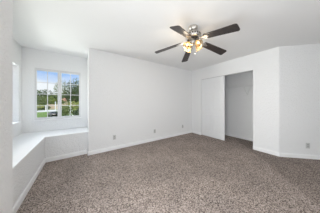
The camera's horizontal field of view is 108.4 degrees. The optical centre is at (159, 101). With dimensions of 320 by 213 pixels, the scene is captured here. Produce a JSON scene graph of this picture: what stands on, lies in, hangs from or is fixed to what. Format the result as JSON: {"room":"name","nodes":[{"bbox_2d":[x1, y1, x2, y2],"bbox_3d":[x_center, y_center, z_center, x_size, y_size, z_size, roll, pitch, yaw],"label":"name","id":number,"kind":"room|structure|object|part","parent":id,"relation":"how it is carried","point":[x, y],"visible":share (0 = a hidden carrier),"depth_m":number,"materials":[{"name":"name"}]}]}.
{"room":"empty bedroom","nodes":[
{"label":"empty bedroom","id":0,"kind":"room"},
{"bbox_2d":[0,0,12,212],"bbox_3d":[-0.404,-0.012,-0.924,0.750,2.440,4.130,0,0,-34],"label":"wall","id":1,"kind":"structure","parent":0,"point":[6,6],"depth_m":0.90,"materials":[{"name":"white paint"}]},
{"bbox_2d":[13,39,21,137],"bbox_3d":[-2.478,-0.012,1.552,0.160,2.440,2.340,0,0,-34],"label":"wall","id":2,"kind":"structure","parent":0,"point":[17,49],"depth_m":2.43,"materials":[{"name":"white paint"}]},
{"bbox_2d":[13,133,87,205],"bbox_3d":[-1.885,0.963,1.970,1.290,0.490,2.320,0,0,-34],"label":"wall","id":3,"kind":"structure","parent":0,"point":[24,171],"depth_m":2.18,"materials":[{"name":"white paint"}]},
{"bbox_2d":[13,158,45,212],"bbox_3d":[-1.823,1.164,1.619,0.016,0.088,1.670,0,0,-34],"label":"baseboard","id":4,"kind":"structure","parent":3,"relation":"attached to","point":[21,198],"depth_m":1.52,"materials":[{"name":"white paint"}]},
{"bbox_2d":[13,127,87,168],"bbox_3d":[-1.885,0.708,1.970,1.290,0.020,2.320,0,0,-34],"label":"window seat","id":5,"kind":"object","parent":3,"relation":"on","point":[24,143],"depth_m":2.15,"materials":[{"name":"white paint"}]},
{"bbox_2d":[46,150,86,161],"bbox_3d":[-1.988,1.164,2.507,0.714,0.088,0.016,0,0,-34],"label":"baseboard","id":6,"kind":"structure","parent":3,"relation":"attached to","point":[54,158],"depth_m":2.48,"materials":[{"name":"white paint"}]},
{"bbox_2d":[22,47,87,132],"bbox_3d":[-2.585,-0.012,2.994,1.610,2.440,0.160,0,0,-34],"label":"wall","id":7,"kind":"structure","parent":0,"point":[32,58],"depth_m":2.79,"materials":[{"name":"white paint"}]},
{"bbox_2d":[34,68,80,120],"bbox_3d":[-2.550,-0.181,2.932,0.894,1.236,0.090,0,0,-34],"label":"window","id":8,"kind":"structure","parent":7,"relation":"in","point":[59,72],"depth_m":2.91,"materials":[{"name":"white plastic"}]},
{"bbox_3d":[-2.726,-0.188,2.813,0.425,1.198,0.022,0,0,-34],"label":"sash","id":9,"kind":"part","parent":8,"relation":"part of","materials":[{"name":"white plastic"}]},
{"bbox_3d":[-2.533,0.430,2.907,0.894,0.014,0.030,0,0,-34],"label":"sill","id":10,"kind":"part","parent":8,"relation":"part of","materials":[{"name":"white paint"}]},
{"bbox_3d":[-2.388,-0.188,3.071,0.425,1.198,0.022,0,0,-34],"label":"sash","id":11,"kind":"part","parent":8,"relation":"part of","materials":[{"name":"white plastic"}]},
{"bbox_2d":[88,48,191,150],"bbox_3d":[0.155,-0.012,3.907,4.404,2.440,0.124,0,0,-34],"label":"wall","id":12,"kind":"structure","parent":0,"point":[129,98],"depth_m":3.20,"materials":[{"name":"white paint"}]},
{"bbox_2d":[87,130,191,155],"bbox_3d":[-0.184,1.164,3.590,3.520,0.088,0.016,0,0,-34],"label":"baseboard","id":13,"kind":"structure","parent":12,"relation":"attached to","point":[190,131],"depth_m":3.20,"materials":[{"name":"white paint"}]},
{"bbox_2d":[13,0,319,70],"bbox_3d":[1.495,-1.307,1.809,7.090,0.150,6.800,0,0,-34],"label":"ceiling","id":14,"kind":"structure","parent":0,"point":[137,29],"depth_m":1.89,"materials":[{"name":"white paint"}]},
{"bbox_2d":[155,24,239,61],"bbox_3d":[0.574,-1.010,1.867,1.280,0.444,1.234,0,0,-34],"label":"ceiling fan","id":15,"kind":"object","parent":14,"relation":"hanging from","point":[193,36],"visible":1,"depth_m":1.82,"materials":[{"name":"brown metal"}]},
{"bbox_3d":[0.136,-0.940,2.030,0.467,0.008,0.136,-12,8,17],"label":"blade","id":16,"kind":"part","parent":15,"relation":"part of","materials":[{"name":"brown wood"}]},
{"bbox_3d":[0.296,-0.940,1.551,0.136,0.008,0.467,14,19,32],"label":"blade","id":17,"kind":"part","parent":15,"relation":"part of","materials":[{"name":"brown wood"}]},
{"bbox_3d":[0.424,-0.914,1.851,0.110,0.127,0.124,0,0,36],"label":"lamp shade","id":18,"kind":"part","parent":15,"relation":"part of","materials":[{"name":"orange glass"}]},
{"bbox_3d":[0.542,-0.940,2.331,0.136,0.008,0.467,-12,-11,-3],"label":"blade","id":19,"kind":"part","parent":15,"relation":"part of","materials":[{"name":"brown wood"}]},
{"bbox_3d":[0.596,-0.914,1.780,0.124,0.127,0.110,0,0,36],"label":"lamp shade","id":20,"kind":"part","parent":15,"relation":"part of","materials":[{"name":"orange glass"}]},
{"bbox_3d":[0.953,-0.940,2.038,0.467,0.008,0.136,12,-16,-18],"label":"blade","id":21,"kind":"part","parent":15,"relation":"part of","materials":[{"name":"brown wood"}]},
{"bbox_3d":[0.801,-0.940,1.556,0.136,0.008,0.467,15,2,-38],"label":"blade","id":22,"kind":"part","parent":15,"relation":"part of","materials":[{"name":"brown wood"}]},
{"bbox_2d":[16,133,319,212],"bbox_3d":[1.495,1.308,1.809,7.090,0.200,6.800,0,0,-34],"label":"floor","id":23,"kind":"structure","parent":0,"point":[190,172],"depth_m":1.75,"materials":[{"name":"carpet"}]},
{"bbox_2d":[225,71,252,137],"bbox_3d":[2.578,-0.012,4.061,0.100,2.440,2.356,0,0,-34],"label":"wall","id":24,"kind":"structure","parent":0,"point":[238,105],"depth_m":3.86,"materials":[{"name":"white paint"}]},
{"bbox_2d":[225,133,252,140],"bbox_3d":[2.502,1.164,4.069,0.016,0.088,2.256,0,0,-34],"label":"baseboard","id":25,"kind":"structure","parent":24,"relation":"attached to","point":[227,134],"depth_m":3.84,"materials":[{"name":"white paint"}]},
{"bbox_2d":[225,84,252,94],"bbox_3d":[2.381,-0.356,3.986,0.308,0.297,2.246,0,0,-34],"label":"wire shelf","id":26,"kind":"object","parent":24,"relation":"attached to","point":[252,84],"visible":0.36,"depth_m":3.65,"materials":[{"name":"white metal"}]},
{"bbox_3d":[2.380,-0.474,3.986,0.306,0.053,2.246,0,0,-34],"label":"rail","id":27,"kind":"part","parent":26,"relation":"part of","materials":[{"name":"white metal"}]},
{"bbox_2d":[192,44,319,154],"bbox_3d":[3.213,-0.012,2.896,5.078,2.440,1.136,0,0,31],"label":"wall","id":28,"kind":"structure","parent":0,"point":[286,79],"depth_m":2.56,"materials":[{"name":"white paint"}]},
{"bbox_2d":[202,76,224,140],"bbox_3d":[1.775,0.192,3.916,0.030,2.009,0.811,0,0,-34],"label":"closet door","id":29,"kind":"structure","parent":28,"relation":"in","point":[213,89],"depth_m":3.85,"materials":[{"name":"white paint"}]},
{"bbox_3d":[1.665,-0.569,4.056,0.006,0.217,0.224,0,0,-34],"label":"raised panel","id":30,"kind":"part","parent":29,"relation":"part of","materials":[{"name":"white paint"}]},
{"bbox_3d":[1.665,-0.014,4.056,0.006,0.588,0.224,0,0,-34],"label":"raised panel","id":31,"kind":"part","parent":29,"relation":"part of","materials":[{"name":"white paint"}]},
{"bbox_3d":[1.665,0.706,4.056,0.006,0.548,0.224,0,0,-34],"label":"raised panel","id":32,"kind":"part","parent":29,"relation":"part of","materials":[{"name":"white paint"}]},
{"bbox_3d":[1.866,-0.569,3.763,0.006,0.217,0.224,0,0,-34],"label":"raised panel","id":33,"kind":"part","parent":29,"relation":"part of","materials":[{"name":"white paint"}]},
{"bbox_3d":[1.866,-0.014,3.763,0.006,0.588,0.224,0,0,-34],"label":"raised panel","id":34,"kind":"part","parent":29,"relation":"part of","materials":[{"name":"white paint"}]},
{"bbox_3d":[1.866,0.706,3.763,0.006,0.548,0.224,0,0,-34],"label":"raised panel","id":35,"kind":"part","parent":29,"relation":"part of","materials":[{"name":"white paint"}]},
{"bbox_2d":[202,70,252,79],"bbox_3d":[1.996,-0.821,3.631,0.085,0.012,1.535,0,0,-34],"label":"trim","id":36,"kind":"structure","parent":28,"relation":"attached to","point":[250,70],"depth_m":3.33,"materials":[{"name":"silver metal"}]},
{"bbox_2d":[253,146,278,155],"bbox_3d":[2.509,1.164,2.755,0.016,0.088,0.476,0,0,-34],"label":"baseboard","id":37,"kind":"structure","parent":28,"relation":"attached to","point":[275,153],"depth_m":2.73,"materials":[{"name":"white paint"}]},
{"bbox_2d":[279,152,319,159],"bbox_3d":[4.139,1.164,2.277,3.041,0.088,0.016,0,0,11],"label":"baseboard","id":38,"kind":"structure","parent":28,"relation":"attached to","point":[291,155],"depth_m":2.48,"materials":[{"name":"white paint"}]},
{"label":"outside","id":39,"kind":"structure","parent":0,"visible":0},
{"bbox_2d":[37,110,56,111],"bbox_3d":[-56.096,4.188,53.545,23.271,0.040,21.938,0,0,-34],"label":"driveway","id":40,"kind":"structure","parent":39,"point":[38,110],"depth_m":56.63,"materials":[{"name":"concrete"}]},
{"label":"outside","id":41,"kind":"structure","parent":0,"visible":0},
{"bbox_2d":[37,107,75,117],"bbox_3d":[-193.179,4.358,52.264,580.000,0.300,295.700,0,0,-34],"label":"ground","id":42,"kind":"structure","parent":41,"point":[39,114],"depth_m":38.88,"materials":[{"name":"green plant"}]},
{"bbox_2d":[37,96,51,108],"bbox_3d":[-72.308,0.160,70.499,10.252,8.110,8.125,0,0,-34],"label":"bush","id":43,"kind":"object","parent":42,"relation":"on","point":[41,99],"visible":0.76,"depth_m":69.07,"materials":[{"name":"green plant"}]},
{"bbox_2d":[37,89,52,96],"bbox_3d":[-98.739,-3.187,96.040,15.947,14.804,13.856,0,0,-34],"label":"tree","id":44,"kind":"object","parent":42,"relation":"on","point":[39,93],"visible":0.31,"depth_m":95.12,"materials":[{"name":"green plant"}]},
{"bbox_2d":[48,111,57,116],"bbox_3d":[-30.821,3.483,33.320,4.400,1.450,1.850,0,0,34],"label":"car","id":45,"kind":"object","parent":42,"relation":"on","point":[54,113],"visible":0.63,"depth_m":32.24,"materials":[{"name":"black paint"}]},
{"bbox_2d":[46,104,62,108],"bbox_3d":[-62.650,2.758,68.880,0.480,2.900,7.526,0,0,41],"label":"wall","id":46,"kind":"structure","parent":42,"relation":"on","point":[52,107],"depth_m":68.30,"materials":[{"name":"beige paint"}]},
{"bbox_2d":[48,96,63,104],"bbox_3d":[-75.861,-0.746,84.027,10.709,9.923,7.953,0,0,-34],"label":"bush","id":47,"kind":"object","parent":42,"relation":"on","point":[53,98],"visible":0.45,"depth_m":82.20,"materials":[{"name":"green plant"}]},
{"bbox_2d":[57,104,73,115],"bbox_3d":[-26.261,2.441,32.076,4.019,3.550,4.844,0,0,-34],"label":"bush","id":48,"kind":"object","parent":42,"relation":"on","point":[65,109],"visible":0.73,"depth_m":31.28,"materials":[{"name":"green plant"}]},
{"bbox_2d":[54,78,78,104],"bbox_3d":[-64.705,-6.633,82.488,17.040,21.697,12.297,0,0,-34],"label":"tree","id":49,"kind":"object","parent":42,"relation":"on","point":[63,96],"visible":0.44,"depth_m":80.49,"materials":[{"name":"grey plant"}]},
{"bbox_2d":[64,81,78,102],"bbox_3d":[-34.374,-2.528,48.085,9.058,13.486,9.336,0,0,-34],"label":"tree","id":50,"kind":"object","parent":42,"relation":"on","point":[74,97],"visible":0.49,"depth_m":46.14,"materials":[{"name":"green plant"}]},
{"bbox_2d":[67,101,78,114],"bbox_3d":[-26.744,2.026,36.040,4.869,4.822,4.043,0,0,16],"label":"bush","id":51,"kind":"object","parent":42,"relation":"on","point":[77,103],"visible":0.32,"depth_m":35.57,"materials":[{"name":"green plant"}]},
{"bbox_2d":[72,108,78,114],"bbox_3d":[-20.608,2.795,29.602,3.005,2.844,2.813,0,0,-34],"label":"bush","id":52,"kind":"object","parent":42,"relation":"on","point":[76,112],"visible":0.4,"depth_m":28.82,"materials":[{"name":"green plant"}]}
]}

